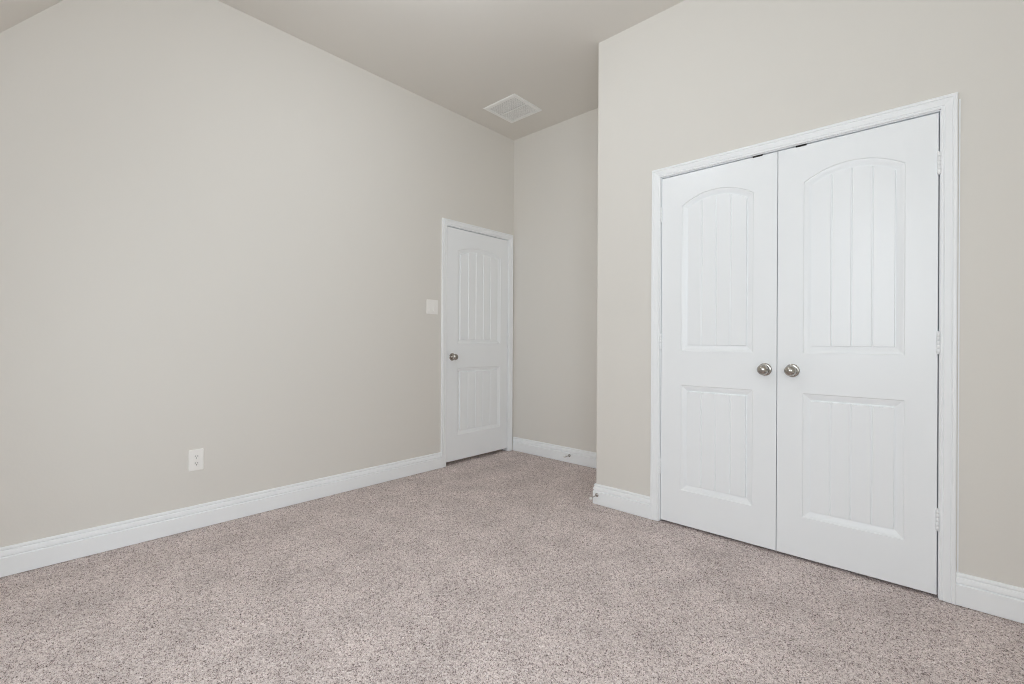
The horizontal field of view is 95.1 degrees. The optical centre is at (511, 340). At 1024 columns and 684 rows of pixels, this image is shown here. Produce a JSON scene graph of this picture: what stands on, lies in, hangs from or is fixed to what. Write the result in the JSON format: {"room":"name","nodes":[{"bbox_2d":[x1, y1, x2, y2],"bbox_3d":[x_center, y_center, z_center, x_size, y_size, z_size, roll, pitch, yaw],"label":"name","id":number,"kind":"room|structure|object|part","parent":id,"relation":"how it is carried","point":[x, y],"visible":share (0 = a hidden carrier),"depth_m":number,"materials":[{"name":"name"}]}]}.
{"room":"empty bedroom","nodes":[
{"label":"empty bedroom","id":0,"kind":"room"},
{"bbox_2d":[0,0,62,32],"bbox_3d":[-2.034,-1.218,1.595,1.320,1.862,1.351,0,0,43],"label":"ceiling","id":1,"kind":"structure","parent":0,"point":[12,12],"depth_m":2.08,"materials":[{"name":"white paint"}]},
{"bbox_2d":[0,0,513,556],"bbox_3d":[-1.444,-0.453,3.126,0.120,3.065,4.410,0,0,43],"label":"wall","id":2,"kind":"structure","parent":0,"point":[221,229],"depth_m":2.70,"materials":[{"name":"white paint"}]},
{"bbox_2d":[188,448,203,471],"bbox_3d":[-1.793,0.678,2.659,0.007,0.120,0.074,0,0,43],"label":"wall outlet","id":3,"kind":"object","parent":2,"relation":"attached to","point":[195,457],"visible":1,"depth_m":2.66,"materials":[{"name":"white plastic"}]},
{"bbox_2d":[193,454,199,458],"bbox_3d":[-1.791,0.658,2.657,0.002,0.027,0.032,0,0,43],"label":"receptacle","id":4,"kind":"object","parent":3,"relation":"attached to","point":[195,456],"depth_m":2.66,"materials":[{"name":"grey plastic"}]},
{"bbox_2d":[193,461,199,465],"bbox_3d":[-1.791,0.697,2.657,0.002,0.027,0.032,0,0,43],"label":"receptacle","id":5,"kind":"object","parent":3,"relation":"attached to","point":[195,463],"depth_m":2.66,"materials":[{"name":"grey plastic"}]},
{"bbox_2d":[0,452,441,577],"bbox_3d":[-1.706,1.001,2.749,0.014,0.131,3.271,0,0,43],"label":"baseboard","id":6,"kind":"structure","parent":2,"relation":"attached to","point":[34,554],"depth_m":2.62,"materials":[{"name":"white wood"}]},
{"bbox_2d":[426,299,437,313],"bbox_3d":[-0.659,-0.280,3.884,0.010,0.120,0.118,0,0,43],"label":"light switch","id":7,"kind":"object","parent":2,"relation":"attached to","point":[432,305],"visible":1,"depth_m":3.88,"materials":[{"name":"white plastic"}]},
{"bbox_2d":[441,218,512,467],"bbox_3d":[-0.339,0.019,4.316,0.138,2.110,0.880,0,0,43],"label":"door frame","id":8,"kind":"structure","parent":2,"relation":"attached to","point":[446,223],"depth_m":4.13,"materials":[{"name":"white wood"}]},
{"bbox_2d":[446,227,508,461],"bbox_3d":[-0.287,0.035,4.274,0.101,2.019,0.770,0,0,43],"label":"door","id":9,"kind":"structure","parent":2,"relation":"in","point":[477,264],"depth_m":4.26,"materials":[{"name":"white wood"}]},
{"bbox_3d":[-0.490,0.140,4.022,0.058,0.054,0.054,0,0,43],"label":"knob","id":10,"kind":"part","parent":9,"relation":"part of","materials":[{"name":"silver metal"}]},
{"bbox_3d":[-0.302,0.532,4.293,0.014,0.584,0.540,0,0,43],"label":"panel","id":11,"kind":"part","parent":9,"relation":"part of","materials":[{"name":"white wood"}]},
{"bbox_3d":[-0.297,-0.402,4.293,0.014,0.863,0.540,0,0,43],"label":"panel","id":12,"kind":"part","parent":9,"relation":"part of","materials":[{"name":"white wood"}]},
{"bbox_2d":[218,0,683,139],"bbox_3d":[-0.598,-2.031,1.793,5.320,0.100,5.240,0,0,43],"label":"ceiling","id":13,"kind":"structure","parent":0,"point":[464,57],"depth_m":3.10,"materials":[{"name":"white paint"}]},
{"bbox_2d":[483,94,541,122],"bbox_3d":[0.008,-1.972,3.996,0.357,0.008,0.357,0,0,43],"label":"ceiling vent","id":14,"kind":"object","parent":13,"relation":"in","point":[513,108],"visible":1,"depth_m":3.98,"materials":[{"name":"white metal"}]},
{"bbox_2d":[0,450,1023,683],"bbox_3d":[-0.100,1.077,1.862,4.420,0.007,4.202,0,0,43],"label":"floor","id":15,"kind":"structure","parent":0,"point":[498,566],"depth_m":1.90,"materials":[{"name":"carpet"}]},
{"bbox_2d":[512,108,597,451],"bbox_3d":[1.569,-0.437,3.269,4.120,3.065,0.120,0,0,43],"label":"wall","id":16,"kind":"structure","parent":0,"point":[555,251],"depth_m":4.25,"materials":[{"name":"white paint"}]},
{"bbox_2d":[596,0,1023,587],"bbox_3d":[1.804,-0.436,2.469,2.690,3.065,0.739,0,0,43],"label":"wall","id":17,"kind":"structure","parent":0,"point":[691,80],"depth_m":2.20,"materials":[{"name":"white paint"}]},
{"bbox_2d":[513,437,649,518],"bbox_3d":[0.426,1.012,3.719,1.806,0.131,0.754,0,0,43],"label":"baseboard","id":18,"kind":"structure","parent":17,"relation":"attached to","point":[610,497],"depth_m":3.96,"materials":[{"name":"white wood"}]},
{"bbox_2d":[659,152,777,550],"bbox_3d":[1.107,0.049,2.584,0.625,2.039,0.101,0,0,43],"label":"door","id":19,"kind":"structure","parent":17,"relation":"in","point":[718,341],"depth_m":2.57,"materials":[{"name":"white wood"}]},
{"bbox_3d":[1.126,0.563,2.594,0.386,0.612,0.014,0,0,43],"label":"panel","id":20,"kind":"part","parent":19,"relation":"part of","materials":[{"name":"white wood"}]},
{"bbox_3d":[1.131,-0.391,2.595,0.386,0.906,0.014,0,0,43],"label":"panel","id":21,"kind":"part","parent":19,"relation":"part of","materials":[{"name":"white wood"}]},
{"bbox_3d":[1.282,0.148,2.393,0.054,0.054,0.058,0,0,43],"label":"knob","id":22,"kind":"part","parent":19,"relation":"part of","materials":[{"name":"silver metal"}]},
{"bbox_2d":[650,92,960,604],"bbox_3d":[1.381,0.029,2.423,1.350,2.106,0.138,0,0,43],"label":"door frame","id":23,"kind":"structure","parent":17,"relation":"attached to","point":[946,106],"depth_m":1.96,"materials":[{"name":"white wood"}]},
{"bbox_2d":[776,113,940,594],"bbox_3d":[1.564,0.051,2.163,0.612,2.039,0.101,0,0,43],"label":"door","id":24,"kind":"structure","parent":17,"relation":"in","point":[858,335],"depth_m":2.15,"materials":[{"name":"white wood"}]},
{"bbox_3d":[1.373,0.149,2.309,0.054,0.054,0.058,0,0,43],"label":"knob","id":25,"kind":"part","parent":24,"relation":"part of","materials":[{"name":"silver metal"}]},
{"bbox_3d":[1.576,0.565,2.180,0.387,0.612,0.014,0,0,43],"label":"panel","id":26,"kind":"part","parent":24,"relation":"part of","materials":[{"name":"white wood"}]},
{"bbox_3d":[1.581,-0.389,2.180,0.387,0.906,0.014,0,0,43],"label":"panel","id":27,"kind":"part","parent":24,"relation":"part of","materials":[{"name":"white wood"}]},
{"bbox_3d":[1.016,-0.442,-0.285,0.120,3.065,4.381,0,0,43],"label":"wall","id":28,"kind":"structure","parent":0,"visible":0},
{"bbox_2d":[956,572,1023,623],"bbox_3d":[0.697,1.012,0.082,0.836,0.131,4.261,0,0,43],"label":"baseboard","id":29,"kind":"structure","parent":28,"relation":"attached to","point":[995,598],"depth_m":1.86,"materials":[{"name":"white wood"}]}
]}

